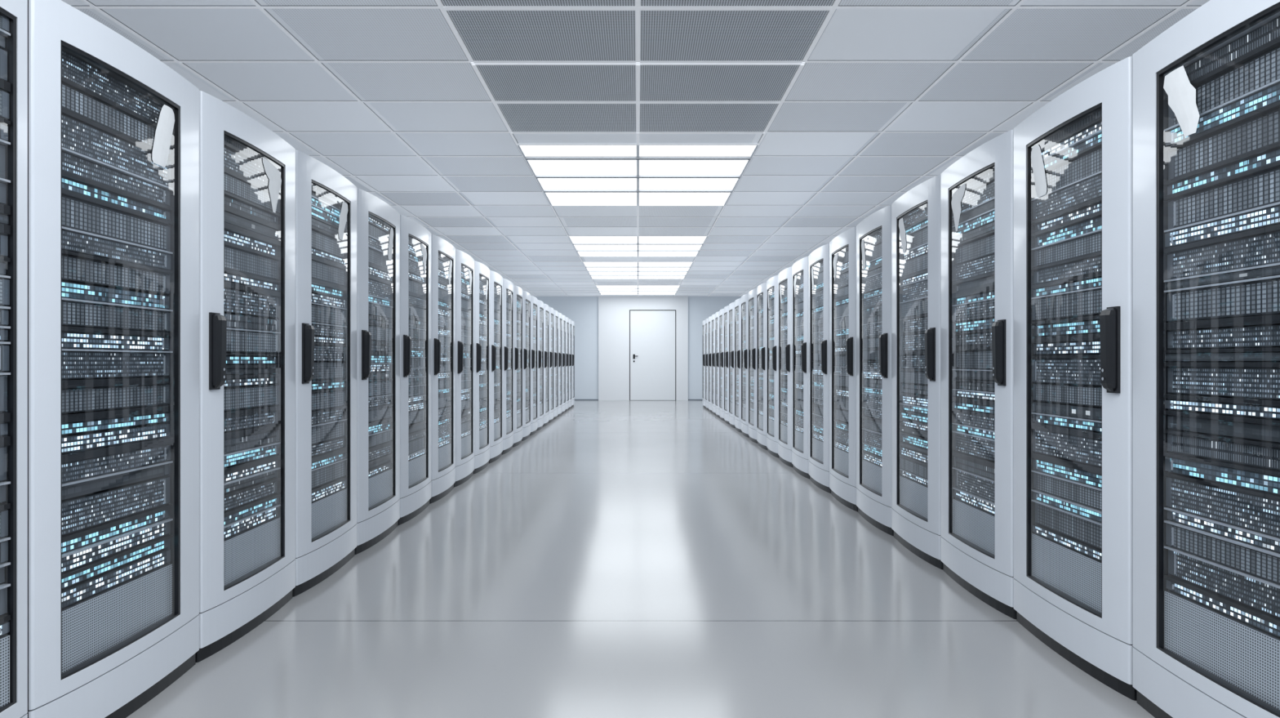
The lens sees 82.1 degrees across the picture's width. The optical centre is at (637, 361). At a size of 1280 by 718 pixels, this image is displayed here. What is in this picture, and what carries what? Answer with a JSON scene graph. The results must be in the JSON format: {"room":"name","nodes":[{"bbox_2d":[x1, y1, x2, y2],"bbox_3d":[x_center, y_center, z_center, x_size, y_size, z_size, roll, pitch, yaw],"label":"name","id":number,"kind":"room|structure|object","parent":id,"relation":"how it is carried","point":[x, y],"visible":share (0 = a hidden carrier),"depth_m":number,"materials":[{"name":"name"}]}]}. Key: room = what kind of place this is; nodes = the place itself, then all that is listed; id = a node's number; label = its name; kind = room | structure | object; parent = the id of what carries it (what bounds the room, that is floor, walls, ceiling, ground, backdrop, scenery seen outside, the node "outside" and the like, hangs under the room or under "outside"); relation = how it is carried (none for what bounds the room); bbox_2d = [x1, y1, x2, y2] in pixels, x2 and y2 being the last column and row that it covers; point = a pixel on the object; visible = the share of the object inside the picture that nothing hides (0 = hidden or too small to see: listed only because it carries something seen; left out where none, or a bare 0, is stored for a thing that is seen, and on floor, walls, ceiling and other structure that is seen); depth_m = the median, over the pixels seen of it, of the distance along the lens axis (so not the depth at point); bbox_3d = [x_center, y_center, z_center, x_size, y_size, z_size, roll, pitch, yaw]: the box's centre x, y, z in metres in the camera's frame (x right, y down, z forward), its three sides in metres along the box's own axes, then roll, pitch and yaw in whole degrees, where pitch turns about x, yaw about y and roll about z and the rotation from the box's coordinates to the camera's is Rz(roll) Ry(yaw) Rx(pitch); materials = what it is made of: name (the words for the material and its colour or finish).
{"room":"server room","nodes":[
{"label":"server room","id":0,"kind":"room"},
{"bbox_2d":[61,0,1209,296],"bbox_3d":[0.000,-2.050,8.950,7.200,0.100,27.100,0,0,0],"label":"ceiling","id":1,"kind":"structure","parent":0,"point":[185,34],"depth_m":5.82,"materials":[{"name":"tile"}]},
{"bbox_2d":[71,0,1200,296],"bbox_3d":[0.000,-1.994,8.950,7.000,0.013,26.900,0,0,0],"label":"grid","id":2,"kind":"object","parent":1,"relation":"attached to","point":[91,6],"depth_m":6.11,"materials":[{"name":"white metal"}]},
{"bbox_2d":[516,143,759,205],"bbox_3d":[0.000,-1.988,8.055,2.220,0.023,2.658,0,0,0],"label":"ceiling light panel","id":3,"kind":"object","parent":1,"relation":"in","point":[637,180],"depth_m":7.76,"materials":[{"name":"white plastic"}]},
{"bbox_2d":[568,235,707,256],"bbox_3d":[0.000,-1.988,12.765,2.220,0.023,2.278,0,0,0],"label":"ceiling light panel","id":4,"kind":"object","parent":1,"relation":"in","point":[584,245],"depth_m":12.61,"materials":[{"name":"white plastic"}]},
{"bbox_2d":[582,261,693,279],"bbox_3d":[0.000,-1.988,16.140,2.220,0.023,3.028,0,0,0],"label":"ceiling light panel","id":5,"kind":"object","parent":1,"relation":"in","point":[596,269],"depth_m":15.97,"materials":[{"name":"white plastic"}]},
{"bbox_2d":[595,284,680,294],"bbox_3d":[0.000,-1.988,20.470,2.220,0.023,2.688,0,0,0],"label":"ceiling light panel","id":6,"kind":"object","parent":1,"relation":"in","point":[602,289],"depth_m":20.30,"materials":[{"name":"white plastic"}]},
{"bbox_2d":[435,0,839,63],"bbox_3d":[0.000,-1.993,3.765,2.220,0.013,2.278,0,0,0],"label":"ceiling vent grille","id":7,"kind":"object","parent":1,"relation":"in","point":[488,31],"depth_m":4.43,"materials":[{"name":"grey metal"}]},
{"bbox_2d":[471,63,804,133],"bbox_3d":[0.000,-1.993,5.650,2.220,0.013,1.508,0,0,0],"label":"ceiling vent grille","id":8,"kind":"object","parent":1,"relation":"in","point":[529,98],"depth_m":5.54,"materials":[{"name":"grey metal"}]},
{"bbox_2d":[535,296,741,399],"bbox_3d":[0.000,-0.415,22.450,7.000,3.170,0.100,0,0,0],"label":"wall","id":9,"kind":"structure","parent":0,"point":[583,310],"depth_m":22.40,"materials":[{"name":"paint"}]},
{"bbox_2d":[598,295,629,399],"bbox_3d":[-0.730,-0.415,22.360,0.940,3.170,0.080,0,0,0],"label":"wall panel","id":10,"kind":"object","parent":9,"relation":"attached to","point":[613,310],"visible":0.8,"depth_m":22.32,"materials":[{"name":"white paint"}]},
{"bbox_2d":[574,399,702,399],"bbox_3d":[0.000,1.155,22.394,7.000,0.030,0.012,0,0,0],"label":"baseboard","id":11,"kind":"structure","parent":9,"relation":"attached to","point":[575,399],"depth_m":22.39,"materials":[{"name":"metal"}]},
{"bbox_2d":[629,310,675,399],"bbox_3d":[0.450,-0.204,22.329,1.416,2.748,0.138,0,0,0],"label":"door","id":12,"kind":"structure","parent":9,"relation":"in","point":[652,333],"depth_m":22.31,"materials":[{"name":"white paint"}]},
{"bbox_2d":[629,295,675,310],"bbox_3d":[0.450,-1.790,22.360,1.420,0.420,0.080,0,0,0],"label":"wall panel","id":13,"kind":"object","parent":9,"relation":"attached to","point":[640,302],"visible":1,"depth_m":22.32,"materials":[{"name":"white paint"}]},
{"bbox_2d":[675,295,688,399],"bbox_3d":[1.340,-0.415,22.360,0.360,3.170,0.080,0,0,0],"label":"wall panel","id":14,"kind":"object","parent":9,"relation":"attached to","point":[682,301],"visible":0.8,"depth_m":22.32,"materials":[{"name":"white paint"}]},
{"bbox_2d":[126,400,1155,717],"bbox_3d":[0.000,1.220,8.950,7.200,0.100,27.100,0,0,0],"label":"floor","id":15,"kind":"structure","parent":0,"point":[623,558],"depth_m":3.41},
{"bbox_2d":[0,0,27,717],"bbox_3d":[-2.224,0.058,1.655,1.153,2.225,0.792,0,0,0],"label":"rack","id":16,"kind":"object","parent":15,"relation":"on","point":[13,13],"visible":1,"depth_m":2.00,"materials":[{"name":"white metal"}]},
{"bbox_2d":[27,0,199,717],"bbox_3d":[-2.235,0.058,2.455,1.130,2.225,0.792,0,0,0],"label":"rack","id":17,"kind":"object","parent":15,"relation":"on","point":[113,129],"visible":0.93,"depth_m":2.36,"materials":[{"name":"white metal"}]},
{"bbox_2d":[195,90,295,662],"bbox_3d":[-2.224,0.058,3.255,1.153,2.225,0.792,0,0,0],"label":"rack","id":18,"kind":"object","parent":15,"relation":"on","point":[247,171],"visible":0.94,"depth_m":3.17,"materials":[{"name":"white metal"}]},
{"bbox_2d":[292,150,356,596],"bbox_3d":[-2.224,0.058,4.055,1.153,2.225,0.792,0,0,0],"label":"rack","id":19,"kind":"object","parent":15,"relation":"on","point":[326,201],"visible":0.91,"depth_m":3.98,"materials":[{"name":"white metal"}]},
{"bbox_2d":[355,187,399,554],"bbox_3d":[-2.224,0.058,4.855,1.153,2.225,0.792,0,0,0],"label":"rack","id":20,"kind":"object","parent":15,"relation":"on","point":[378,223],"visible":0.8,"depth_m":4.80,"materials":[{"name":"white metal"}]},
{"bbox_2d":[397,214,431,524],"bbox_3d":[-2.224,0.058,5.655,1.153,2.225,0.792,0,0,0],"label":"rack","id":21,"kind":"object","parent":15,"relation":"on","point":[415,238],"visible":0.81,"depth_m":5.62,"materials":[{"name":"white metal"}]},
{"bbox_2d":[429,233,455,503],"bbox_3d":[-2.224,0.058,6.455,1.153,2.225,0.792,0,0,0],"label":"rack","id":22,"kind":"object","parent":15,"relation":"on","point":[442,252],"visible":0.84,"depth_m":6.40,"materials":[{"name":"white metal"}]},
{"bbox_2d":[453,248,474,486],"bbox_3d":[-2.224,0.058,7.255,1.153,2.225,0.792,0,0,0],"label":"rack","id":23,"kind":"object","parent":15,"relation":"on","point":[464,263],"visible":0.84,"depth_m":7.22,"materials":[{"name":"white metal"}]},
{"bbox_2d":[473,260,489,473],"bbox_3d":[-2.224,0.058,8.055,1.153,2.225,0.792,0,0,0],"label":"rack","id":24,"kind":"object","parent":15,"relation":"on","point":[482,272],"visible":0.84,"depth_m":8.02,"materials":[{"name":"white metal"}]},
{"bbox_2d":[488,270,502,462],"bbox_3d":[-2.224,0.058,8.855,1.153,2.225,0.792,0,0,0],"label":"rack","id":25,"kind":"object","parent":15,"relation":"on","point":[495,279],"visible":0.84,"depth_m":8.82,"materials":[{"name":"white metal"}]},
{"bbox_2d":[502,278,513,454],"bbox_3d":[-2.224,0.058,9.655,1.153,2.225,0.792,0,0,0],"label":"rack","id":26,"kind":"object","parent":15,"relation":"on","point":[508,286],"visible":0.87,"depth_m":9.62,"materials":[{"name":"white metal"}]},
{"bbox_2d":[512,284,522,447],"bbox_3d":[-2.224,0.058,10.455,1.153,2.225,0.792,0,0,0],"label":"rack","id":27,"kind":"object","parent":15,"relation":"on","point":[517,291],"visible":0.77,"depth_m":10.40,"materials":[{"name":"white metal"}]},
{"bbox_2d":[521,290,530,440],"bbox_3d":[-2.224,0.058,11.255,1.153,2.225,0.792,0,0,0],"label":"rack","id":28,"kind":"object","parent":15,"relation":"on","point":[526,295],"visible":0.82,"depth_m":11.18,"materials":[{"name":"white metal"}]},
{"bbox_2d":[529,295,537,435],"bbox_3d":[-2.224,0.058,12.055,1.153,2.225,0.792,0,0,0],"label":"rack","id":29,"kind":"object","parent":15,"relation":"on","point":[534,300],"visible":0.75,"depth_m":12.00,"materials":[{"name":"white metal"}]},
{"bbox_2d":[537,299,543,430],"bbox_3d":[-2.224,0.058,12.855,1.153,2.225,0.792,0,0,0],"label":"rack","id":30,"kind":"object","parent":15,"relation":"on","point":[540,304],"visible":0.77,"depth_m":12.81,"materials":[{"name":"white metal"}]},
{"bbox_2d":[542,302,549,426],"bbox_3d":[-2.224,0.058,13.655,1.153,2.225,0.792,0,0,0],"label":"rack","id":31,"kind":"object","parent":15,"relation":"on","point":[546,308],"visible":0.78,"depth_m":13.55,"materials":[{"name":"white metal"}]},
{"bbox_2d":[548,306,554,422],"bbox_3d":[-2.224,0.058,14.455,1.153,2.225,0.792,0,0,0],"label":"rack","id":32,"kind":"object","parent":15,"relation":"on","point":[551,309],"visible":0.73,"depth_m":14.40,"materials":[{"name":"white metal"}]},
{"bbox_2d":[553,309,558,419],"bbox_3d":[-2.224,0.058,15.255,1.153,2.225,0.792,0,0,0],"label":"rack","id":33,"kind":"object","parent":15,"relation":"on","point":[555,312],"visible":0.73,"depth_m":15.13,"materials":[{"name":"white metal"}]},
{"bbox_2d":[557,312,562,416],"bbox_3d":[-2.224,0.058,16.055,1.153,2.225,0.792,0,0,0],"label":"rack","id":34,"kind":"object","parent":15,"relation":"on","point":[560,315],"visible":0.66,"depth_m":15.93,"materials":[{"name":"white metal"}]},
{"bbox_2d":[561,315,565,413],"bbox_3d":[-2.224,0.058,16.855,1.153,2.225,0.792,0,0,0],"label":"rack","id":35,"kind":"object","parent":15,"relation":"on","point":[563,316],"visible":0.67,"depth_m":16.66,"materials":[{"name":"white metal"}]},
{"bbox_2d":[564,316,568,411],"bbox_3d":[-2.224,0.058,17.655,1.153,2.225,0.792,0,0,0],"label":"rack","id":36,"kind":"object","parent":15,"relation":"on","point":[566,317],"visible":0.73,"depth_m":17.58,"materials":[{"name":"white metal"}]},
{"bbox_2d":[568,319,571,408],"bbox_3d":[-2.224,0.058,18.455,1.153,2.225,0.792,0,0,0],"label":"rack","id":37,"kind":"object","parent":15,"relation":"on","point":[570,320],"visible":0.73,"depth_m":18.26,"materials":[{"name":"white metal"}]},
{"bbox_2d":[571,320,574,407],"bbox_3d":[-2.224,0.058,19.255,1.153,2.225,0.792,0,0,0],"label":"rack","id":38,"kind":"object","parent":15,"relation":"on","point":[572,322],"visible":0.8,"depth_m":18.95,"materials":[{"name":"white metal"}]},
{"bbox_2d":[702,320,706,408],"bbox_3d":[2.224,0.058,18.934,1.153,2.225,0.792,0,0,0],"label":"rack","id":39,"kind":"object","parent":15,"relation":"on","point":[704,321],"visible":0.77,"depth_m":18.73,"materials":[{"name":"white metal"}]},
{"bbox_2d":[705,318,708,409],"bbox_3d":[2.224,0.058,18.134,1.153,2.225,0.792,0,0,0],"label":"rack","id":40,"kind":"object","parent":15,"relation":"on","point":[706,319],"visible":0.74,"depth_m":17.83,"materials":[{"name":"white metal"}]},
{"bbox_2d":[708,315,712,412],"bbox_3d":[2.224,0.058,17.334,1.153,2.225,0.792,0,0,0],"label":"rack","id":41,"kind":"object","parent":15,"relation":"on","point":[710,317],"visible":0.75,"depth_m":17.03,"materials":[{"name":"white metal"}]},
{"bbox_2d":[711,313,715,414],"bbox_3d":[2.224,0.058,16.534,1.153,2.225,0.792,0,0,0],"label":"rack","id":42,"kind":"object","parent":15,"relation":"on","point":[713,315],"visible":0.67,"depth_m":16.44,"materials":[{"name":"white metal"}]},
{"bbox_2d":[715,311,719,417],"bbox_3d":[2.224,0.058,15.734,1.153,2.225,0.792,0,0,0],"label":"rack","id":43,"kind":"object","parent":15,"relation":"on","point":[717,313],"visible":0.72,"depth_m":15.60,"materials":[{"name":"white metal"}]},
{"bbox_2d":[719,308,724,420],"bbox_3d":[2.224,0.058,14.934,1.153,2.225,0.792,0,0,0],"label":"rack","id":44,"kind":"object","parent":15,"relation":"on","point":[721,311],"visible":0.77,"depth_m":14.83,"materials":[{"name":"white metal"}]},
{"bbox_2d":[724,305,729,424],"bbox_3d":[2.224,0.058,14.134,1.153,2.225,0.792,0,0,0],"label":"rack","id":45,"kind":"object","parent":15,"relation":"on","point":[726,308],"visible":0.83,"depth_m":14.01,"materials":[{"name":"white metal"}]},
{"bbox_2d":[728,302,735,427],"bbox_3d":[2.224,0.058,13.334,1.153,2.225,0.792,0,0,0],"label":"rack","id":46,"kind":"object","parent":15,"relation":"on","point":[731,306],"visible":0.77,"depth_m":13.20,"materials":[{"name":"white metal"}]},
{"bbox_2d":[734,297,742,432],"bbox_3d":[2.224,0.058,12.534,1.153,2.225,0.792,0,0,0],"label":"rack","id":47,"kind":"object","parent":15,"relation":"on","point":[737,302],"visible":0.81,"depth_m":12.48,"materials":[{"name":"white metal"}]},
{"bbox_2d":[741,293,749,437],"bbox_3d":[2.224,0.058,11.734,1.153,2.225,0.792,0,0,0],"label":"rack","id":48,"kind":"object","parent":15,"relation":"on","point":[744,299],"visible":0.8,"depth_m":11.58,"materials":[{"name":"white metal"}]},
{"bbox_2d":[748,288,757,443],"bbox_3d":[2.224,0.058,10.934,1.153,2.225,0.792,0,0,0],"label":"rack","id":49,"kind":"object","parent":15,"relation":"on","point":[753,293],"visible":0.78,"depth_m":10.88,"materials":[{"name":"white metal"}]},
{"bbox_2d":[756,282,767,449],"bbox_3d":[2.224,0.058,10.134,1.153,2.225,0.792,0,0,0],"label":"rack","id":50,"kind":"object","parent":15,"relation":"on","point":[762,288],"visible":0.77,"depth_m":10.10,"materials":[{"name":"white metal"}]},
{"bbox_2d":[766,275,778,457],"bbox_3d":[2.224,0.058,9.334,1.153,2.225,0.792,0,0,0],"label":"rack","id":51,"kind":"object","parent":15,"relation":"on","point":[772,282],"visible":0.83,"depth_m":9.30,"materials":[{"name":"white metal"}]},
{"bbox_2d":[777,266,792,466],"bbox_3d":[2.224,0.058,8.534,1.153,2.225,0.792,0,0,0],"label":"rack","id":52,"kind":"object","parent":15,"relation":"on","point":[784,277],"visible":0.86,"depth_m":8.50,"materials":[{"name":"white metal"}]},
{"bbox_2d":[791,256,809,478],"bbox_3d":[2.224,0.058,7.734,1.153,2.225,0.792,0,0,0],"label":"rack","id":53,"kind":"object","parent":15,"relation":"on","point":[800,268],"visible":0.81,"depth_m":7.73,"materials":[{"name":"white metal"}]},
{"bbox_2d":[808,243,831,493],"bbox_3d":[2.224,0.058,6.934,1.153,2.225,0.792,0,0,0],"label":"rack","id":54,"kind":"object","parent":15,"relation":"on","point":[819,259],"visible":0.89,"depth_m":6.93,"materials":[{"name":"white metal"}]},
{"bbox_2d":[829,226,857,511],"bbox_3d":[2.224,0.058,6.134,1.153,2.225,0.792,0,0,0],"label":"rack","id":55,"kind":"object","parent":15,"relation":"on","point":[842,248],"visible":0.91,"depth_m":6.09,"materials":[{"name":"white metal"}]},
{"bbox_2d":[856,204,893,535],"bbox_3d":[2.224,0.058,5.334,1.153,2.225,0.792,0,0,0],"label":"rack","id":56,"kind":"object","parent":15,"relation":"on","point":[873,233],"visible":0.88,"depth_m":5.29,"materials":[{"name":"white metal"}]},
{"bbox_2d":[891,174,942,568],"bbox_3d":[2.224,0.058,4.534,1.153,2.225,0.792,0,0,0],"label":"rack","id":57,"kind":"object","parent":15,"relation":"on","point":[916,214],"visible":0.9,"depth_m":4.49,"materials":[{"name":"white metal"}]},
{"bbox_2d":[940,129,1016,618],"bbox_3d":[2.224,0.058,3.734,1.153,2.225,0.792,0,0,0],"label":"rack","id":58,"kind":"object","parent":15,"relation":"on","point":[977,189],"visible":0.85,"depth_m":3.68,"materials":[{"name":"white metal"}]},
{"bbox_2d":[1013,56,1136,700],"bbox_3d":[2.224,0.058,2.934,1.153,2.225,0.792,0,0,0],"label":"rack","id":59,"kind":"object","parent":15,"relation":"on","point":[1073,156],"visible":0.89,"depth_m":2.85,"materials":[{"name":"white metal"}]},
{"bbox_2d":[1132,0,1279,717],"bbox_3d":[2.224,0.058,2.134,1.153,2.225,0.792,0,0,0],"label":"rack","id":60,"kind":"object","parent":15,"relation":"on","point":[1206,90],"visible":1,"depth_m":2.20,"materials":[{"name":"white metal"}]}
]}

